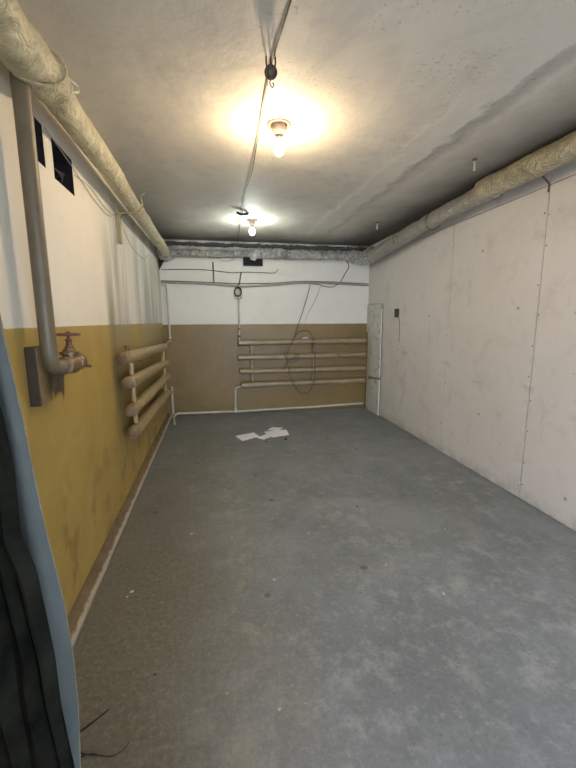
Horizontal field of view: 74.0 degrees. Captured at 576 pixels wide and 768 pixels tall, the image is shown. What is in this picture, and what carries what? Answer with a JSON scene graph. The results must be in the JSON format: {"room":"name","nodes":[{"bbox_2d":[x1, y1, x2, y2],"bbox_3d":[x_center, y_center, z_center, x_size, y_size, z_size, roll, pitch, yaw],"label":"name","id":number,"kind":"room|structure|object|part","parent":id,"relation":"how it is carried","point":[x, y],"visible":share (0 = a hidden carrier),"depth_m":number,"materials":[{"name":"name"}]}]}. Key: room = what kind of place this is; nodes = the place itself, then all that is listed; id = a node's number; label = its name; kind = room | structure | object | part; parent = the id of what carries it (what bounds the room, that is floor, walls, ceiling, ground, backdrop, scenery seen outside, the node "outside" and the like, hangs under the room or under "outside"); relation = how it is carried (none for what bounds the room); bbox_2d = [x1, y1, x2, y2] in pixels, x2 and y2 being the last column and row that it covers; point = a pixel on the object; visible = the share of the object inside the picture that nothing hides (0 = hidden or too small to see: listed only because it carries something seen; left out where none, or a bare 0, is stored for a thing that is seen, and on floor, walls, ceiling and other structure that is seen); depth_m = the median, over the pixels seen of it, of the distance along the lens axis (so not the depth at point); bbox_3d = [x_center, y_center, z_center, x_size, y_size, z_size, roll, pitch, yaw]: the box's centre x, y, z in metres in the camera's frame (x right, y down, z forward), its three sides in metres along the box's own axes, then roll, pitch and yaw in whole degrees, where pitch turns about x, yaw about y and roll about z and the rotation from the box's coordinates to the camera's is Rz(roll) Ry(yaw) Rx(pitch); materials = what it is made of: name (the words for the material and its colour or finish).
{"room":"basement room","nodes":[
{"label":"basement room","id":0,"kind":"room"},
{"bbox_2d":[0,60,167,616],"bbox_3d":[-1.185,-0.087,1.472,0.250,2.700,9.030,-2,10,-11],"label":"wall","id":1,"kind":"structure","parent":0,"point":[86,463],"depth_m":2.19,"materials":[{"name":"paint"}]},
{"bbox_2d":[0,405,74,767],"bbox_3d":[-0.725,0.603,0.896,0.387,1.500,0.056,-2,10,-9],"label":"drape","id":2,"kind":"object","parent":1,"relation":"hanging from","point":[33,731],"visible":1,"depth_m":0.92,"materials":[{"name":"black fabric"}]},
{"bbox_2d":[24,346,52,406],"bbox_3d":[-1.063,-0.036,1.631,0.046,0.248,0.115,-2,10,-11],"label":"board","id":3,"kind":"object","parent":1,"relation":"attached to","point":[38,378],"visible":0.8,"depth_m":1.58,"materials":[{"name":"wood"}]},
{"bbox_2d":[34,117,45,167],"bbox_3d":[-1.242,-1.107,1.698,0.203,0.190,0.205,-2,10,-11],"label":"air vent","id":4,"kind":"object","parent":1,"relation":"in","point":[38,128],"visible":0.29,"depth_m":1.81,"materials":[{"name":"black metal"}]},
{"bbox_2d":[0,314,80,767],"bbox_3d":[-0.784,0.292,0.965,0.390,2.085,0.129,-2,10,-11],"label":"curtain","id":5,"kind":"object","parent":1,"relation":"hanging from","point":[32,522],"visible":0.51,"depth_m":0.97,"materials":[{"name":"fabric"}]},
{"bbox_2d":[9,71,91,373],"bbox_3d":[-1.035,-0.625,1.686,0.112,1.188,0.396,-2,10,-11],"label":"pipe","id":6,"kind":"object","parent":1,"relation":"attached to","point":[72,360],"visible":0.98,"depth_m":1.51,"materials":[{"name":"grey metal"}]},
{"bbox_2d":[48,372,64,400],"bbox_3d":[-1.036,0.014,1.720,0.024,0.176,0.201,-2,10,-11],"label":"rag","id":7,"kind":"object","parent":6,"relation":"hanging from","point":[57,379],"visible":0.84,"depth_m":1.73,"materials":[{"name":"fabric"}]},
{"bbox_3d":[-1.048,-0.204,1.825,0.040,0.085,0.040,-2,10,-11],"label":"stem","id":8,"kind":"part","parent":6,"relation":"part of","materials":[{"name":"red metal"}]},
{"bbox_2d":[51,138,74,195],"bbox_3d":[-1.308,-1.155,2.038,0.203,0.195,0.290,-2,10,-11],"label":"air vent","id":9,"kind":"object","parent":1,"relation":"in","point":[63,173],"visible":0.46,"depth_m":2.17,"materials":[{"name":"black metal"}]},
{"bbox_2d":[44,127,116,215],"bbox_3d":[-1.279,-1.261,2.473,0.011,0.113,1.381,-2,10,-11],"label":"wire","id":10,"kind":"object","parent":1,"relation":"attached to","point":[44,127],"visible":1,"depth_m":2.18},
{"bbox_2d":[0,0,168,255],"bbox_3d":[-1.230,-1.463,2.923,0.219,0.204,5.203,-2,10,-11],"label":"insulated pipe","id":11,"kind":"object","parent":1,"relation":"attached to","point":[24,52],"visible":0.98,"depth_m":1.52,"materials":[{"name":"cloth"},{"name":"painted steel"},{"name":"wire"}]},
{"bbox_2d":[116,192,144,243],"bbox_3d":[-1.306,-1.383,3.179,0.235,0.421,0.055,-2,10,-11],"label":"bracket","id":12,"kind":"object","parent":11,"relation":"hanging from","point":[118,212],"visible":1,"depth_m":3.17,"materials":[{"name":"metal"}]},
{"bbox_2d":[75,175,115,214],"bbox_3d":[-1.318,-1.301,2.665,0.009,0.056,0.981,-2,10,-10],"label":"wire","id":13,"kind":"object","parent":1,"relation":"attached to","point":[75,175],"visible":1,"depth_m":2.56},
{"bbox_2d":[67,413,172,648],"bbox_3d":[-1.376,0.909,3.534,0.075,0.063,5.280,-2,10,-11],"label":"baseboard","id":14,"kind":"structure","parent":1,"relation":"attached to","point":[78,614],"depth_m":2.46,"materials":[{"name":"paint"}]},
{"bbox_2d":[117,340,172,437],"bbox_3d":[-1.548,-0.075,4.427,0.141,0.914,3.081,-2,10,-11],"label":"radiator","id":15,"kind":"object","parent":1,"relation":"attached to","point":[128,357],"visible":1,"depth_m":3.43,"materials":[{"name":"beige metal"}]},
{"bbox_2d":[171,387,173,413],"bbox_3d":[-1.797,0.254,5.945,0.031,0.430,0.031,-2,10,-11],"label":"pipe","id":16,"kind":"object","parent":15,"relation":"attached to","point":[172,398],"visible":1,"depth_m":5.94,"materials":[{"name":"white metal"}]},
{"bbox_2d":[159,239,369,415],"bbox_3d":[-0.266,-0.889,6.284,3.910,2.700,0.200,-2,10,-11],"label":"wall","id":17,"kind":"structure","parent":0,"point":[203,350],"depth_m":6.14,"materials":[{"name":"paint"}]},
{"bbox_2d":[161,283,170,338],"bbox_3d":[-1.839,-1.097,5.786,0.099,0.829,0.039,-2,10,-11],"label":"pipe","id":18,"kind":"object","parent":17,"relation":"attached to","point":[161,283],"visible":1,"depth_m":5.77,"materials":[{"name":"white metal"}]},
{"bbox_2d":[161,269,277,272],"bbox_3d":[-1.023,-1.747,5.881,1.774,0.074,0.011,-2,10,-11],"label":"cable","id":19,"kind":"object","parent":17,"relation":"attached to","point":[161,269],"visible":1,"depth_m":5.86,"materials":[{"name":"black plastic"}]},
{"bbox_2d":[238,286,240,339],"bbox_3d":[-0.770,-1.098,5.979,0.046,0.843,0.079,-2,10,-11],"label":"pipe","id":20,"kind":"object","parent":17,"relation":"attached to","point":[239,328],"visible":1,"depth_m":6.00,"materials":[{"name":"white metal"}]},
{"bbox_2d":[243,257,262,265],"bbox_3d":[-0.542,-1.924,5.905,0.300,0.190,0.100,-2,10,-11],"label":"plate","id":21,"kind":"object","parent":17,"relation":"attached to","point":[246,261],"visible":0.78,"depth_m":5.90,"materials":[{"name":"black metal"}]},
{"bbox_2d":[157,246,349,261],"bbox_3d":[-0.404,-1.946,5.766,2.982,0.239,0.385,-2,10,-11],"label":"insulated pipe","id":22,"kind":"object","parent":17,"relation":"attached to","point":[254,254],"visible":0.97,"depth_m":5.82,"materials":[{"name":"fabric"}]},
{"bbox_2d":[158,255,163,268],"bbox_3d":[-1.820,-1.763,5.550,0.123,0.200,0.070,-2,10,-11],"label":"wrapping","id":23,"kind":"object","parent":22,"relation":"hanging from","point":[160,262],"visible":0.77,"depth_m":5.54,"materials":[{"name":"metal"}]},
{"bbox_2d":[161,281,368,286],"bbox_3d":[-0.285,-1.573,6.043,3.301,0.094,0.042,-2,10,-11],"label":"conduit pipe","id":24,"kind":"object","parent":17,"relation":"attached to","point":[191,283],"visible":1,"depth_m":6.01,"materials":[{"name":"grey paint"}]},
{"bbox_2d":[234,282,241,298],"bbox_3d":[-0.774,-1.452,5.922,0.132,0.271,0.059,-2,10,-11],"label":"coil","id":25,"kind":"object","parent":24,"relation":"hanging from","point":[237,287],"visible":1,"depth_m":5.91,"materials":[{"name":"black plastic"}]},
{"bbox_2d":[161,280,368,283],"bbox_3d":[-0.284,-1.609,6.044,3.305,0.062,0.017,-2,10,-11],"label":"cable","id":26,"kind":"object","parent":24,"relation":"on","point":[161,280],"visible":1,"depth_m":6.02,"materials":[{"name":"black plastic"}]},
{"bbox_2d":[165,241,366,250],"bbox_3d":[-0.288,-2.131,5.925,3.204,0.078,0.091,-2,10,-11],"label":"pipe","id":27,"kind":"object","parent":17,"relation":"attached to","point":[213,244],"visible":0.97,"depth_m":5.87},
{"bbox_2d":[238,338,366,387],"bbox_3d":[0.254,-0.353,6.292,2.151,0.789,0.155,-2,10,-11],"label":"radiator","id":28,"kind":"object","parent":17,"relation":"attached to","point":[251,343],"visible":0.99,"depth_m":6.23,"materials":[{"name":"beige metal"}]},
{"bbox_2d":[287,330,314,393],"bbox_3d":[0.214,-0.346,6.210,0.477,1.045,0.012,-2,10,-11],"label":"cable loop","id":29,"kind":"object","parent":28,"relation":"hanging from","point":[303,330],"visible":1,"depth_m":6.20,"materials":[{"name":"black rubber"}]},
{"bbox_2d":[294,283,310,338],"bbox_3d":[0.211,-1.174,6.167,0.318,0.886,0.098,-6,11,-29],"label":"cable","id":30,"kind":"object","parent":17,"relation":"attached to","point":[310,283],"visible":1,"depth_m":6.19,"materials":[{"name":"black rubber"}]},
{"bbox_2d":[16,0,575,245],"bbox_3d":[0.586,-1.598,1.674,3.910,0.200,9.230,-2,10,-11],"label":"ceiling","id":31,"kind":"structure","parent":0,"point":[389,105],"depth_m":2.08,"materials":[{"name":"white paint"}]},
{"bbox_2d":[236,211,250,217],"bbox_3d":[-0.465,-1.915,4.347,0.086,0.056,0.386,3,10,20],"label":"joint","id":32,"kind":"object","parent":31,"relation":"attached to","point":[237,212],"visible":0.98,"depth_m":4.24,"materials":[{"name":"black plastic"}]},
{"bbox_2d":[246,218,257,234],"bbox_3d":[-0.434,-1.891,4.620,0.134,0.177,0.134,-2,10,-11],"label":"ceiling lamp","id":33,"kind":"object","parent":31,"relation":"attached to","point":[251,221],"visible":1,"depth_m":4.60,"materials":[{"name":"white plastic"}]},
{"bbox_2d":[249,220,254,225],"bbox_3d":[-0.434,-1.946,4.611,0.083,0.059,0.083,-2,10,-11],"label":"socket","id":34,"kind":"object","parent":33,"relation":"attached to","point":[252,222],"depth_m":4.58,"materials":[{"name":"white ceramic"}]},
{"bbox_2d":[237,0,291,242],"bbox_3d":[-0.300,-1.704,3.136,0.044,0.059,5.534,-2,10,-10],"label":"cable","id":35,"kind":"object","parent":31,"relation":"attached to","point":[288,8],"visible":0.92,"depth_m":2.03,"materials":[{"name":"grey plastic"}]},
{"bbox_2d":[264,56,276,87],"bbox_3d":[-0.080,-1.449,1.774,0.060,0.121,0.031,-2,10,-11],"label":"junction box","id":36,"kind":"object","parent":31,"relation":"hanging from","point":[270,72],"visible":1,"depth_m":1.77,"materials":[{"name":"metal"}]},
{"bbox_2d":[266,118,290,155],"bbox_3d":[-0.056,-1.522,2.386,0.156,0.177,0.156,-2,10,-11],"label":"ceiling lamp","id":37,"kind":"object","parent":31,"relation":"attached to","point":[278,126],"visible":1,"depth_m":2.36,"materials":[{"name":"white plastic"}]},
{"bbox_2d":[271,122,286,136],"bbox_3d":[-0.056,-1.577,2.377,0.096,0.059,0.096,-2,10,-11],"label":"socket","id":38,"kind":"object","parent":37,"relation":"attached to","point":[278,129],"depth_m":2.35,"materials":[{"name":"white ceramic"}]},
{"bbox_3d":[-0.056,-1.467,2.395,0.063,0.065,0.063,-2,10,-11],"label":"bulb","id":39,"kind":"part","parent":37,"relation":"part of","materials":[{"name":"white glass"}]},
{"bbox_2d":[472,158,476,170],"bbox_3d":[1.411,-1.659,2.894,0.032,0.087,0.032,-2,10,-11],"label":"hanger","id":40,"kind":"object","parent":31,"relation":"attached to","point":[473,159],"visible":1,"depth_m":2.89,"materials":[{"name":"metal"}]},
{"bbox_3d":[1.414,-1.650,2.896,0.024,0.070,0.023,-2,10,-11],"label":"rod","id":41,"kind":"part","parent":40,"relation":"part of","materials":[{"name":"grey metal"}]},
{"bbox_2d":[73,407,575,767],"bbox_3d":[0.690,1.314,1.684,3.910,0.150,10.180,-2,10,-11],"label":"floor","id":42,"kind":"structure","parent":0,"point":[366,662],"depth_m":2.00,"materials":[{"name":"paint"}]},
{"bbox_2d":[80,710,107,731],"bbox_3d":[-0.733,1.278,1.451,0.009,0.009,0.104,8,12,40],"label":"twig","id":43,"kind":"object","parent":42,"relation":"on","point":[93,721],"visible":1,"depth_m":1.44,"materials":[{"name":"brown wood"}]},
{"bbox_2d":[80,742,128,756],"bbox_3d":[-0.654,1.296,1.346,0.173,0.007,0.040,-1,9,-7],"label":"twig","id":44,"kind":"object","parent":42,"relation":"on","point":[128,742],"visible":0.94,"depth_m":1.33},
{"bbox_2d":[236,432,259,440],"bbox_3d":[-0.521,0.684,5.007,0.295,0.010,0.247,-6,11,-33],"label":"paper sheet","id":45,"kind":"object","parent":42,"relation":"on","point":[243,437],"visible":1,"depth_m":5.00,"materials":[{"name":"white paper"}]},
{"bbox_2d":[258,430,275,439],"bbox_3d":[-0.218,0.662,5.117,0.146,0.009,0.526,6,12,35],"label":"paper sheet","id":46,"kind":"object","parent":42,"relation":"on","point":[265,436],"visible":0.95,"depth_m":5.00,"materials":[{"name":"white paper"}]},
{"bbox_2d":[265,430,288,437],"bbox_3d":[-0.132,0.657,5.097,0.328,0.008,0.288,-3,10,-18],"label":"paper sheet","id":47,"kind":"object","parent":46,"relation":"on","point":[276,433],"visible":1,"depth_m":5.10,"materials":[{"name":"white paper"}]},
{"bbox_2d":[172,386,363,424],"bbox_3d":[-0.201,0.271,6.089,3.198,0.465,0.552,-2,10,-11],"label":"pipe","id":48,"kind":"object","parent":42,"relation":"on","point":[235,410],"visible":1,"depth_m":6.27,"materials":[{"name":"white metal"}]},
{"bbox_2d":[268,427,281,429],"bbox_3d":[-0.173,0.627,5.335,0.175,0.006,0.189,4,10,22],"label":"paper sheet","id":49,"kind":"object","parent":42,"relation":"on","point":[272,428],"visible":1,"depth_m":5.36,"materials":[{"name":"white paper"}]},
{"bbox_2d":[367,304,382,414],"bbox_3d":[1.391,-0.408,6.255,0.035,1.745,0.601,-2,10,-10],"label":"board","id":50,"kind":"object","parent":42,"relation":"on","point":[374,312],"visible":1,"depth_m":6.17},
{"bbox_2d":[365,160,575,530],"bbox_3d":[2.219,-0.210,2.120,0.202,2.700,9.036,-2,10,-10],"label":"wall","id":51,"kind":"structure","parent":0,"point":[480,368],"depth_m":3.47,"materials":[{"name":"white paint"}]},
{"bbox_2d":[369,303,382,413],"bbox_3d":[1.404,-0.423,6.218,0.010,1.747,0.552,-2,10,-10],"label":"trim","id":52,"kind":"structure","parent":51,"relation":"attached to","point":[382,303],"depth_m":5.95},
{"bbox_2d":[394,309,399,335],"bbox_3d":[1.535,-0.831,5.397,0.016,0.460,0.183,-2,10,-11],"label":"cable","id":53,"kind":"object","parent":51,"relation":"attached to","point":[396,311],"visible":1,"depth_m":5.36,"materials":[{"name":"grey plastic"}]},
{"bbox_3d":[1.535,-1.002,5.391,0.005,0.120,0.140,-2,10,-11],"label":"recess plate","id":54,"kind":"part","parent":53,"relation":"part of","materials":[{"name":"grey metal"}]},
{"bbox_2d":[348,131,575,265],"bbox_3d":[1.577,-1.675,3.832,0.363,0.346,4.965,-2,10,-11],"label":"insulated pipe","id":55,"kind":"object","parent":51,"relation":"attached to","point":[561,152],"visible":1,"depth_m":3.16,"materials":[{"name":"fabric"}]}
]}

